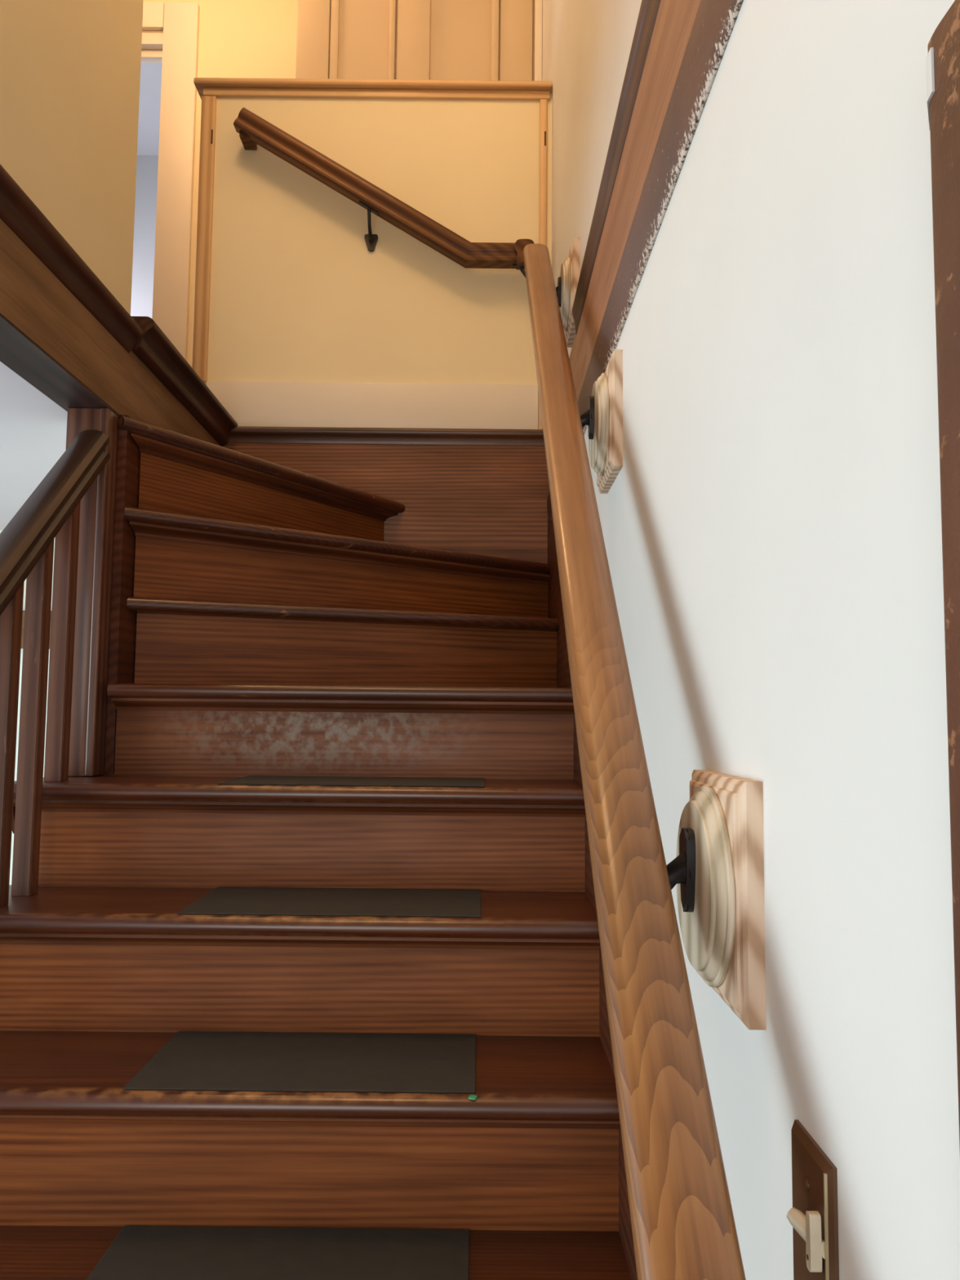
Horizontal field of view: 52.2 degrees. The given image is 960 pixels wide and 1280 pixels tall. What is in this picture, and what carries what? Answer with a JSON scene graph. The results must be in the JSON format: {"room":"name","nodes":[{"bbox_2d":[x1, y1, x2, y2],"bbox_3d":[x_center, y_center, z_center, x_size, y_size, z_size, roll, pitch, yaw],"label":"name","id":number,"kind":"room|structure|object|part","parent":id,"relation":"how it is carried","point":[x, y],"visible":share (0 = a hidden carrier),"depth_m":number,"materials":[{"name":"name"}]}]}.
{"room":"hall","nodes":[
{"label":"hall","id":0,"kind":"room"},
{"bbox_2d":[0,529,55,884],"bbox_3d":[-2.244,0.730,3.396,2.726,2.340,0.108,1,-5,0],"label":"wall","id":1,"kind":"structure","parent":0,"point":[21,650],"depth_m":3.39,"materials":[{"name":"paint"}]},
{"bbox_2d":[21,610,51,648],"bbox_3d":[-2.249,-0.043,3.394,2.700,0.130,0.038,1,-5,0],"label":"trim","id":2,"kind":"structure","parent":1,"relation":"attached to","point":[23,616],"depth_m":3.39,"materials":[{"name":"brown wood"}]},
{"bbox_2d":[0,361,67,529],"bbox_3d":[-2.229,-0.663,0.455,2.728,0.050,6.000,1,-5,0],"label":"wall","id":3,"kind":"structure","parent":0,"point":[33,427],"depth_m":2.30,"materials":[{"name":"paint"}]},
{"bbox_2d":[0,0,143,315],"bbox_3d":[-0.818,-2.057,0.769,0.122,2.490,2.995,1,-5,0],"label":"wall","id":4,"kind":"structure","parent":0,"point":[70,69],"depth_m":1.88,"materials":[{"name":"beige paint"}]},
{"bbox_2d":[0,164,142,353],"bbox_3d":[-0.765,-0.780,0.658,0.054,0.061,2.985,1,-5,0],"label":"trim","id":5,"kind":"structure","parent":4,"relation":"attached to","point":[18,211],"depth_m":1.76,"materials":[{"name":"brown wood"}]},
{"bbox_2d":[0,218,221,446],"bbox_3d":[-0.781,-0.666,1.043,0.025,0.193,3.770,1,-5,0],"label":"stair stringer","id":6,"kind":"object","parent":4,"relation":"attached to","point":[33,299],"depth_m":1.88,"materials":[{"name":"brown wood"}]},
{"bbox_2d":[131,315,237,446],"bbox_3d":[-0.757,-0.645,2.545,0.072,0.078,0.768,1,-5,0],"label":"trim","id":7,"kind":"structure","parent":4,"relation":"attached to","point":[153,348],"depth_m":2.43,"materials":[{"name":"brown wood"}]},
{"bbox_2d":[130,155,158,318],"bbox_3d":[-2.083,-1.653,5.805,3.000,2.490,0.100,1,-5,0],"label":"wall","id":8,"kind":"structure","parent":0,"point":[146,184],"depth_m":5.82,"materials":[{"name":"grey paint"}]},
{"bbox_2d":[137,62,161,155],"bbox_3d":[-2.069,-3.005,5.164,3.000,0.100,1.600,1,-5,0],"label":"ceiling","id":9,"kind":"structure","parent":0,"point":[148,124],"depth_m":5.41,"materials":[{"name":"grey paint"}]},
{"bbox_2d":[142,0,297,367],"bbox_3d":[-0.979,-1.774,4.210,2.405,2.490,0.100,1,-5,0],"label":"wall","id":10,"kind":"structure","parent":0,"point":[237,38],"depth_m":4.23,"materials":[{"name":"paint"}]},
{"bbox_2d":[141,49,162,62],"bbox_3d":[-1.771,-2.551,4.279,0.805,0.034,0.040,1,-5,0],"label":"trim","id":11,"kind":"structure","parent":10,"relation":"attached to","point":[147,55],"depth_m":4.26,"materials":[{"name":"white paint"}]},
{"bbox_2d":[141,32,163,49],"bbox_3d":[-1.767,-2.596,4.272,0.812,0.054,0.090,1,-5,0],"label":"trim","id":12,"kind":"structure","parent":10,"relation":"attached to","point":[150,41],"depth_m":4.23,"materials":[{"name":"white paint"}]},
{"bbox_2d":[142,2,164,30],"bbox_3d":[-1.842,-2.692,4.223,0.961,0.115,0.024,1,-5,0],"label":"trim","id":13,"kind":"structure","parent":10,"relation":"attached to","point":[153,12],"depth_m":4.21,"materials":[{"name":"white paint"}]},
{"bbox_2d":[151,2,199,360],"bbox_3d":[-1.298,-1.642,4.137,0.147,2.210,0.022,1,-5,0],"label":"trim","id":14,"kind":"structure","parent":10,"relation":"attached to","point":[171,293],"depth_m":4.16,"materials":[{"name":"white paint"}]},
{"bbox_2d":[204,93,551,384],"bbox_3d":[-0.316,-1.153,3.035,1.065,1.068,0.120,1,-5,0],"label":"wall","id":15,"kind":"structure","parent":0,"point":[298,293],"depth_m":2.98,"materials":[{"name":"beige paint"}]},
{"bbox_2d":[191,95,216,382],"bbox_3d":[-0.837,-1.218,3.040,0.044,0.898,0.141,1,-5,0],"label":"trim","id":16,"kind":"structure","parent":15,"relation":"attached to","point":[208,113],"depth_m":2.97,"materials":[{"name":"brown wood"}]},
{"bbox_2d":[205,381,538,429],"bbox_3d":[-0.323,-0.700,2.931,0.995,0.140,0.012,1,-5,0],"label":"baseboard","id":17,"kind":"structure","parent":15,"relation":"attached to","point":[258,404],"depth_m":2.92,"materials":[{"name":"white paint"}]},
{"bbox_2d":[193,77,552,99],"bbox_3d":[-0.327,-1.696,3.080,1.096,0.021,0.180,1,-5,0],"label":"trim","id":18,"kind":"structure","parent":15,"relation":"attached to","point":[199,82],"depth_m":2.99,"materials":[{"name":"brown wood"}]},
{"bbox_2d":[203,87,550,101],"bbox_3d":[-0.318,-1.673,3.077,1.066,0.025,0.142,1,-5,0],"label":"trim","id":19,"kind":"structure","parent":15,"relation":"on","point":[210,91],"depth_m":3.01,"materials":[{"name":"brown wood"}]},
{"bbox_2d":[233,107,533,277],"bbox_3d":[-0.271,-1.296,2.921,0.930,0.573,0.131,1,-5,0],"label":"handrail","id":20,"kind":"object","parent":15,"relation":"attached to","point":[253,130],"visible":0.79,"depth_m":2.90,"materials":[{"name":"brown wood"}]},
{"bbox_3d":[-0.330,-1.245,2.942,0.016,0.078,0.071,1,-5,0],"label":"arm","id":21,"kind":"part","parent":20,"relation":"part of","materials":[{"name":"black metal"}]},
{"bbox_3d":[0.152,-1.067,2.926,0.025,0.078,0.091,-3,-6,36],"label":"arm","id":22,"kind":"part","parent":20,"relation":"part of","materials":[{"name":"black metal"}]},
{"bbox_2d":[537,98,546,429],"bbox_3d":[0.190,-1.143,2.969,0.022,1.038,0.011,1,-5,0],"label":"trim","id":23,"kind":"structure","parent":15,"relation":"attached to","point":[543,103],"depth_m":2.99,"materials":[{"name":"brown wood"}]},
{"bbox_2d":[542,0,959,1279],"bbox_3d":[0.273,-0.787,0.818,0.120,4.990,6.700,1,-5,0],"label":"wall","id":24,"kind":"structure","parent":0,"point":[771,517],"depth_m":0.62,"materials":[{"name":"white paint"}]},
{"bbox_2d":[380,496,547,564],"bbox_3d":[-0.049,-0.293,2.891,0.496,0.260,0.006,1,-5,0],"label":"trim","id":25,"kind":"structure","parent":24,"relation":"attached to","point":[505,527],"depth_m":2.89,"materials":[{"name":"brown wood"}]},
{"bbox_2d":[559,237,579,347],"bbox_3d":[0.197,-0.769,2.181,0.033,0.174,0.174,1,-5,0],"label":"rosette block","id":26,"kind":"object","parent":24,"relation":"attached to","point":[570,268],"visible":0.74,"depth_m":2.11,"materials":[{"name":"brown wood"}]},
{"bbox_2d":[588,349,622,493],"bbox_3d":[0.192,-0.332,1.518,0.033,0.174,0.174,1,-5,0],"label":"rosette block","id":27,"kind":"object","parent":24,"relation":"attached to","point":[606,448],"visible":0.89,"depth_m":1.45,"materials":[{"name":"brown wood"}]},
{"bbox_2d":[572,0,660,333],"bbox_3d":[0.205,-0.801,0.628,0.016,0.068,2.920,1,-5,0],"label":"trim","id":28,"kind":"structure","parent":24,"relation":"attached to","point":[648,11],"depth_m":1.43,"materials":[{"name":"brown wood"}]},
{"bbox_2d":[548,0,700,493],"bbox_3d":[0.208,-0.647,1.036,0.007,0.200,3.758,1,-5,0],"label":"trim","id":29,"kind":"structure","parent":24,"relation":"attached to","point":[675,19],"depth_m":1.29,"materials":[{"name":"brown wood"}]},
{"bbox_2d":[523,244,746,1279],"bbox_3d":[0.131,-0.083,1.131,0.084,1.793,2.080,1,-5,0],"label":"wall handrail","id":30,"kind":"object","parent":24,"relation":"attached to","point":[682,1220],"visible":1,"depth_m":0.71,"materials":[{"name":"brown wood"}]},
{"bbox_3d":[0.148,-0.783,2.182,0.062,0.058,0.029,1,-5,0],"label":"arm","id":31,"kind":"part","parent":30,"relation":"part of","materials":[{"name":"black metal"}]},
{"bbox_3d":[0.143,-0.336,1.518,0.062,0.046,0.029,1,-5,0],"label":"arm","id":32,"kind":"part","parent":30,"relation":"part of","materials":[{"name":"black metal"}]},
{"bbox_3d":[0.138,0.193,0.787,0.062,0.046,0.029,1,-5,0],"label":"arm","id":33,"kind":"part","parent":30,"relation":"part of","materials":[{"name":"black metal"}]},
{"bbox_2d":[546,0,742,520],"bbox_3d":[0.204,-0.531,1.022,0.012,0.081,3.750,1,-5,0],"label":"trim","id":34,"kind":"structure","parent":24,"relation":"attached to","point":[714,21],"depth_m":1.06,"materials":[{"name":"paint"}]},
{"bbox_2d":[675,769,765,1030],"bbox_3d":[0.186,0.196,0.787,0.033,0.174,0.174,1,-5,0],"label":"rosette block","id":35,"kind":"object","parent":24,"relation":"attached to","point":[723,938],"visible":0.89,"depth_m":0.72,"materials":[{"name":"brown wood"}]},
{"bbox_2d":[786,1120,839,1279],"bbox_3d":[0.193,0.359,0.584,0.020,0.116,0.068,1,-5,0],"label":"light switch","id":36,"kind":"object","parent":24,"relation":"attached to","point":[813,1216],"visible":1,"depth_m":0.57,"materials":[{"name":"brown metal"}]},
{"bbox_2d":[925,0,959,1146],"bbox_3d":[0.191,0.702,0.311,0.014,1.937,0.091,1,-5,0],"label":"trim","id":37,"kind":"structure","parent":24,"relation":"attached to","point":[943,57],"depth_m":0.40,"materials":[{"name":"brown wood"}]},
{"bbox_3d":[-0.282,-0.191,2.956,0.979,0.864,0.119,1,-5,0],"label":"wall","id":38,"kind":"structure","parent":0,"visible":0},
{"bbox_2d":[222,443,547,497],"bbox_3d":[-0.284,-0.380,2.907,0.971,0.432,0.011,1,-5,0],"label":"stair riser","id":39,"kind":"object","parent":38,"relation":"attached to","point":[380,470],"depth_m":2.91,"materials":[{"name":"brown wood"}]},
{"bbox_2d":[228,426,544,446],"bbox_3d":[-0.269,-0.605,2.915,0.959,0.051,0.029,1,-5,0],"label":"trim","id":40,"kind":"structure","parent":38,"relation":"attached to","point":[239,434],"depth_m":2.91,"materials":[{"name":"brown wood"}]},
{"bbox_3d":[-1.715,1.700,0.259,3.805,0.100,6.000,1,-5,0],"label":"floor","id":41,"kind":"structure","parent":0,"visible":0},
{"bbox_2d":[0,414,637,1279],"bbox_3d":[-0.337,0.611,1.359,1.069,2.280,2.910,1,-5,0],"label":"staircase","id":42,"kind":"structure","parent":41,"relation":"on","point":[286,637],"depth_m":1.58,"materials":[{"name":"brown wood"}]},
{"bbox_2d":[0,408,118,907],"bbox_3d":[-0.816,0.139,1.296,0.094,1.359,1.553,1,-5,0],"label":"balustrade","id":43,"kind":"object","parent":42,"relation":"on","point":[74,503],"visible":1,"depth_m":1.83,"materials":[{"name":"brown wood"}]},
{"bbox_3d":[-0.802,0.163,1.256,0.064,1.306,1.478,1,-5,0],"label":"handrail","id":44,"kind":"part","parent":43,"relation":"part of","materials":[{"name":"brown wood"}]},
{"bbox_3d":[-0.826,-0.100,2.049,0.070,0.760,0.092,1,-5,0],"label":"newel post","id":45,"kind":"part","parent":43,"relation":"part of","materials":[{"name":"brown wood"}]},
{"bbox_2d":[103,414,156,774],"bbox_3d":[-0.773,-0.067,2.466,0.033,0.763,0.811,1,-5,0],"label":"trim","id":46,"kind":"structure","parent":42,"relation":"attached to","point":[122,631],"depth_m":2.08,"materials":[{"name":"brown wood"}]},
{"bbox_3d":[-0.512,-0.398,2.509,0.038,0.024,0.939,-2,-6,33],"label":"cove moulding","id":47,"kind":"part","parent":42,"relation":"part of","materials":[{"name":"brown wood"}]},
{"bbox_2d":[86,1226,469,1279],"bbox_3d":[-0.248,0.788,1.208,0.469,0.003,0.243,1,-5,0],"label":"mat","id":48,"kind":"object","parent":42,"relation":"on","point":[137,1252],"visible":1,"depth_m":1.26,"materials":[{"name":"grey rubber"}]},
{"bbox_2d":[122,1031,475,1093],"bbox_3d":[-0.244,0.617,1.440,0.475,0.003,0.243,1,-5,0],"label":"mat","id":49,"kind":"object","parent":42,"relation":"on","point":[190,1060],"visible":1,"depth_m":1.42,"materials":[{"name":"black rubber"}]},
{"bbox_3d":[-0.331,0.308,1.794,1.050,0.024,0.038,1,-5,0],"label":"cove moulding","id":50,"kind":"part","parent":42,"relation":"part of","materials":[{"name":"brown wood"}]},
{"bbox_3d":[-0.333,0.479,1.562,1.050,0.024,0.038,1,-5,0],"label":"cove moulding","id":51,"kind":"part","parent":42,"relation":"part of","materials":[{"name":"brown wood"}]},
{"bbox_3d":[-0.335,0.651,1.331,1.050,0.024,0.038,1,-5,0],"label":"cove moulding","id":52,"kind":"part","parent":42,"relation":"part of","materials":[{"name":"brown wood"}]},
{"bbox_2d":[177,886,480,917],"bbox_3d":[-0.239,0.446,1.672,0.481,0.003,0.243,1,-5,0],"label":"mat","id":53,"kind":"object","parent":42,"relation":"on","point":[222,900],"visible":1,"depth_m":1.65,"materials":[{"name":"black rubber"}]},
{"bbox_3d":[-0.277,-0.207,2.477,1.214,0.024,0.038,4,-6,-37],"label":"cove moulding","id":54,"kind":"part","parent":42,"relation":"part of","materials":[{"name":"brown wood"}]},
{"bbox_3d":[-0.280,0.137,2.026,0.951,0.024,0.038,1,-5,0],"label":"cove moulding","id":55,"kind":"part","parent":42,"relation":"part of","materials":[{"name":"brown wood"}]},
{"bbox_2d":[217,775,484,786],"bbox_3d":[-0.234,0.274,1.904,0.487,0.003,0.243,1,-5,0],"label":"mat","id":56,"kind":"object","parent":42,"relation":"on","point":[249,780],"visible":1,"depth_m":1.87,"materials":[{"name":"black rubber"}]},
{"bbox_2d":[468,1094,476,1100],"bbox_3d":[-0.009,0.610,1.307,0.010,0.003,0.010,-1,-5,22],"label":"scrap","id":57,"kind":"object","parent":42,"relation":"on","point":[473,1097],"visible":1,"depth_m":1.30,"materials":[{"name":"green paper"}]},
{"bbox_3d":[-0.292,-0.487,3.602,1.005,0.160,1.100,1,-5,0],"label":"floor","id":58,"kind":"structure","parent":0,"visible":0},
{"bbox_2d":[295,0,542,80],"bbox_3d":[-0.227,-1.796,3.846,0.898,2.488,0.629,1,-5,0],"label":"door","id":59,"kind":"structure","parent":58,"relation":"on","point":[485,40],"depth_m":3.58,"materials":[{"name":"beige paint"}]},
{"bbox_3d":[-2.192,-0.738,0.812,2.800,0.160,6.700,1,-5,0],"label":"floor","id":60,"kind":"structure","parent":0,"visible":0},
{"bbox_3d":[-0.831,-0.629,0.653,0.073,0.054,3.000,1,-5,0],"label":"trim","id":61,"kind":"structure","parent":60,"relation":"attached to","visible":0},
{"bbox_2d":[0,313,119,416],"bbox_3d":[-0.819,-0.599,0.651,0.098,0.004,3.000,1,-5,0],"label":"trim","id":62,"kind":"structure","parent":61,"relation":"attached to","point":[18,352],"depth_m":1.82,"materials":[{"name":"brown wood"}]}
]}

